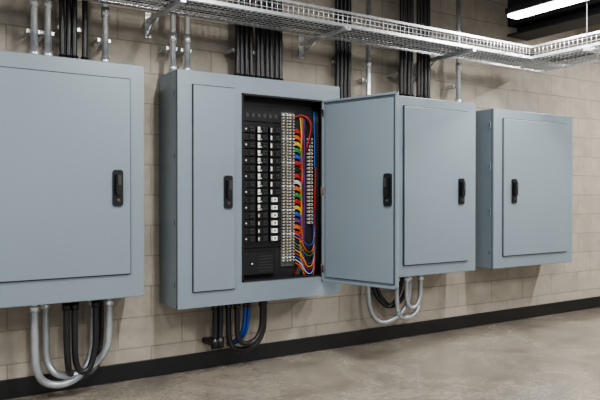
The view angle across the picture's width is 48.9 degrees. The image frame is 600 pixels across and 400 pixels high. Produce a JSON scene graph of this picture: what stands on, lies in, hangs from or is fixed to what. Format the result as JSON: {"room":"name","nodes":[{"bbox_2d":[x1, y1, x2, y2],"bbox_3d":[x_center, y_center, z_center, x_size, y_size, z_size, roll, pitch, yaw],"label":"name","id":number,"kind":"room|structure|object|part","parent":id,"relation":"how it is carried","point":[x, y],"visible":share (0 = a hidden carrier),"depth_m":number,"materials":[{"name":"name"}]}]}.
{"room":"electrical room","nodes":[
{"label":"electrical room","id":0,"kind":"room"},
{"bbox_2d":[0,0,599,379],"bbox_3d":[-0.234,-0.437,4.960,11.000,3.200,0.200,0,1,-33],"label":"wall","id":1,"kind":"structure","parent":0,"point":[144,328],"depth_m":5.15,"materials":[{"name":"beige concrete"}]},
{"bbox_2d":[22,0,39,53],"bbox_3d":[-1.565,-1.419,3.853,0.080,1.219,0.200,0,1,-33],"label":"conduit","id":2,"kind":"object","parent":1,"relation":"attached to","point":[34,4],"visible":0.77,"depth_m":3.79,"materials":[{"name":"metal"}]},
{"bbox_2d":[38,0,53,55],"bbox_3d":[-1.502,-1.420,3.894,0.080,1.219,0.200,0,1,-33],"label":"conduit","id":3,"kind":"object","parent":1,"relation":"attached to","point":[48,34],"visible":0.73,"depth_m":3.83,"materials":[{"name":"metal"}]},
{"bbox_2d":[0,50,143,307],"bbox_3d":[-1.615,-0.112,3.718,1.432,1.396,0.388,0,1,-33],"label":"electrical panel","id":4,"kind":"object","parent":1,"relation":"attached to","point":[72,129],"visible":1,"depth_m":3.74,"materials":[{"name":"metal"}]},
{"bbox_2d":[53,0,87,59],"bbox_3d":[-1.384,-1.420,3.978,0.174,1.220,0.187,0,1,-33],"label":"cable bundle","id":5,"kind":"object","parent":4,"relation":"attached to","point":[71,28],"visible":0.81,"depth_m":3.91,"materials":[{"name":"black plastic"}]},
{"bbox_2d":[29,299,113,388],"bbox_3d":[-1.360,0.846,3.924,0.504,0.526,0.149,0,1,-33],"label":"conduit","id":6,"kind":"object","parent":4,"relation":"attached to","point":[66,381],"visible":0.81,"depth_m":3.87,"materials":[{"name":"metal"}]},
{"bbox_2d":[62,300,103,379],"bbox_3d":[-1.268,0.831,3.946,0.165,0.497,0.350,0,1,32],"label":"cable bundle","id":7,"kind":"object","parent":4,"relation":"attached to","point":[97,305],"visible":0.91,"depth_m":3.85,"materials":[{"name":"black plastic"}]},
{"bbox_3d":[-1.063,-0.071,3.869,0.060,0.212,0.042,0,1,-33],"label":"handle","id":8,"kind":"part","parent":4,"relation":"part of","materials":[{"name":"black plastic"}]},
{"bbox_2d":[91,3,110,61],"bbox_3d":[-1.222,-1.421,4.075,0.080,1.219,0.200,0,1,-33],"label":"conduit","id":9,"kind":"object","parent":1,"relation":"attached to","point":[105,10],"visible":0.76,"depth_m":4.01,"materials":[{"name":"metal"}]},
{"bbox_2d":[158,10,176,72],"bbox_3d":[-0.856,-1.424,4.313,0.076,1.216,0.198,0,1,-33],"label":"conduit","id":10,"kind":"object","parent":1,"relation":"attached to","point":[172,48],"visible":0.84,"depth_m":4.25,"materials":[{"name":"metal"}]},
{"bbox_2d":[176,5,191,69],"bbox_3d":[-0.772,-1.425,4.367,0.076,1.216,0.198,0,1,-33],"label":"conduit","id":11,"kind":"object","parent":1,"relation":"attached to","point":[186,50],"visible":0.73,"depth_m":4.30,"materials":[{"name":"metal"}]},
{"bbox_2d":[159,69,398,309],"bbox_3d":[-0.141,-0.067,4.331,1.294,1.499,0.961,0,1,-33],"label":"electrical panel","id":12,"kind":"object","parent":1,"relation":"attached to","point":[270,189],"visible":1,"depth_m":4.41,"materials":[{"name":"metal"}]},
{"bbox_3d":[-0.550,-0.073,4.236,0.303,1.319,0.017,0,1,-33],"label":"door","id":13,"kind":"part","parent":12,"relation":"part of","materials":[{"name":"grey metal"}]},
{"bbox_3d":[-0.456,-0.052,4.261,0.060,0.212,0.042,0,1,-33],"label":"handle","id":14,"kind":"part","parent":12,"relation":"part of","materials":[{"name":"black plastic"}]},
{"bbox_2d":[202,301,267,351],"bbox_3d":[-0.430,0.868,4.559,0.468,0.374,0.201,0,0,-19],"label":"cable bundle","id":15,"kind":"object","parent":12,"relation":"attached to","point":[216,341],"visible":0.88,"depth_m":4.48,"materials":[{"name":"black plastic"}]},
{"bbox_2d":[226,302,250,345],"bbox_3d":[-0.422,0.845,4.549,0.175,0.328,0.064,0,0,10],"label":"cable","id":16,"kind":"object","parent":12,"relation":"attached to","point":[246,306],"visible":0.62,"depth_m":4.53,"materials":[{"name":"blue plastic"}]},
{"bbox_2d":[224,0,253,76],"bbox_3d":[-0.421,-1.427,4.601,0.157,1.217,0.187,0,1,-33],"label":"cable bundle","id":17,"kind":"object","parent":12,"relation":"attached to","point":[243,49],"visible":0.67,"depth_m":4.53,"materials":[{"name":"black plastic"}]},
{"bbox_2d":[253,0,282,80],"bbox_3d":[-0.255,-1.427,4.708,0.233,1.216,0.187,0,1,-33],"label":"cable bundle","id":18,"kind":"object","parent":12,"relation":"attached to","point":[273,54],"visible":0.77,"depth_m":4.65,"materials":[{"name":"black plastic"}]},
{"bbox_3d":[0.396,-0.062,4.477,0.640,1.281,0.022,0,1,42],"label":"open door","id":19,"kind":"part","parent":12,"relation":"part of","materials":[{"name":"grey metal"}]},
{"bbox_3d":[0.581,-0.067,4.311,0.060,0.212,0.101,0,1,42],"label":"open door handle","id":20,"kind":"part","parent":12,"relation":"part of","materials":[{"name":"black plastic"}]},
{"bbox_2d":[0,296,599,399],"bbox_3d":[-0.176,1.106,4.883,11.000,0.115,0.012,0,1,-33],"label":"baseboard","id":21,"kind":"structure","parent":1,"relation":"attached to","point":[23,386],"depth_m":4.90,"materials":[{"name":"plastic"}]},
{"bbox_2d":[86,0,599,71],"bbox_3d":[0.185,-1.539,3.196,6.802,0.969,3.202,0,1,-33],"label":"cable tray","id":22,"kind":"object","parent":1,"relation":"attached to","point":[337,29],"visible":0.98,"depth_m":4.80,"materials":[{"name":"metal"}]},
{"bbox_2d":[330,0,404,307],"bbox_3d":[0.565,-0.581,5.260,0.703,2.918,0.109,0,0,-24],"label":"cable bundle","id":23,"kind":"object","parent":1,"relation":"attached to","point":[342,61],"visible":0.3,"depth_m":5.13,"materials":[{"name":"plastic"}]},
{"bbox_2d":[356,0,412,324],"bbox_3d":[0.690,-0.521,5.321,0.479,3.037,0.142,0,0,-23],"label":"conduit","id":24,"kind":"object","parent":1,"relation":"attached to","point":[368,63],"visible":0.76,"depth_m":5.20,"materials":[{"name":"metal"}]},
{"bbox_2d":[399,95,475,276],"bbox_3d":[1.044,-0.107,5.438,0.865,1.410,0.388,0,1,-33],"label":"electrical cabinet","id":25,"kind":"object","parent":1,"relation":"attached to","point":[437,138],"visible":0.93,"depth_m":5.29,"materials":[{"name":"metal"}]},
{"bbox_2d":[386,0,413,96],"bbox_3d":[0.826,-1.426,5.408,0.158,1.230,0.187,0,1,-33],"label":"cable bundle","id":26,"kind":"object","parent":25,"relation":"attached to","point":[406,6],"visible":0.77,"depth_m":5.34,"materials":[{"name":"black plastic"}]},
{"bbox_2d":[394,275,423,319],"bbox_3d":[0.914,0.788,5.378,0.373,0.383,0.142,0,1,-42],"label":"conduit","id":27,"kind":"object","parent":25,"relation":"attached to","point":[417,305],"visible":0.83,"depth_m":5.33,"materials":[{"name":"metal"}]},
{"bbox_2d":[406,0,430,98],"bbox_3d":[0.982,-1.426,5.509,0.159,1.230,0.187,0,1,-33],"label":"cable bundle","id":28,"kind":"object","parent":25,"relation":"attached to","point":[422,76],"visible":0.71,"depth_m":5.44,"materials":[{"name":"black plastic"}]},
{"bbox_3d":[1.339,-0.071,5.423,0.060,0.212,0.042,0,1,-33],"label":"handle","id":29,"kind":"part","parent":25,"relation":"part of","materials":[{"name":"black plastic"}]},
{"bbox_2d":[441,0,461,101],"bbox_3d":[1.326,-1.428,5.723,0.080,1.230,0.200,0,1,-33],"label":"conduit","id":30,"kind":"object","parent":1,"relation":"attached to","point":[457,86],"visible":0.76,"depth_m":5.65,"materials":[{"name":"metal"}]},
{"bbox_2d":[475,108,572,268],"bbox_3d":[2.055,-0.100,6.092,1.111,1.386,0.388,0,1,-33],"label":"electrical cabinet","id":31,"kind":"object","parent":1,"relation":"attached to","point":[523,166],"visible":0.95,"depth_m":5.87,"materials":[{"name":"metal"}]},
{"bbox_3d":[1.889,-0.078,5.779,0.060,0.212,0.042,0,1,-33],"label":"handle","id":32,"kind":"part","parent":31,"relation":"part of","materials":[{"name":"black plastic"}]},
{"bbox_3d":[2.141,-0.112,5.977,0.902,1.207,0.017,0,1,-33],"label":"door","id":33,"kind":"part","parent":31,"relation":"part of","materials":[{"name":"grey metal"}]},
{"bbox_2d":[5,307,599,399],"bbox_3d":[1.668,1.235,2.034,11.000,0.100,7.200,0,1,-33],"label":"floor","id":34,"kind":"structure","parent":0,"point":[554,356],"depth_m":4.44,"materials":[{"name":"concrete"}]},
{"bbox_3d":[1.752,-2.066,2.064,11.200,0.100,7.200,0,1,-33],"label":"ceiling","id":35,"kind":"structure","parent":0,"visible":0},
{"bbox_2d":[505,0,585,18],"bbox_3d":[2.124,-1.753,4.749,0.140,0.566,1.500,0,1,-33],"label":"linear light fixture","id":36,"kind":"object","parent":35,"relation":"hanging from","point":[526,8],"visible":1,"depth_m":5.13,"materials":[{"name":"paint"}]},
{"bbox_2d":[507,0,599,40],"bbox_3d":[3.853,-1.777,3.604,0.300,0.500,6.500,0,1,-33],"label":"steel beam","id":37,"kind":"structure","parent":35,"relation":"attached to","point":[570,17],"depth_m":5.92,"materials":[{"name":"black metal"}]}
]}

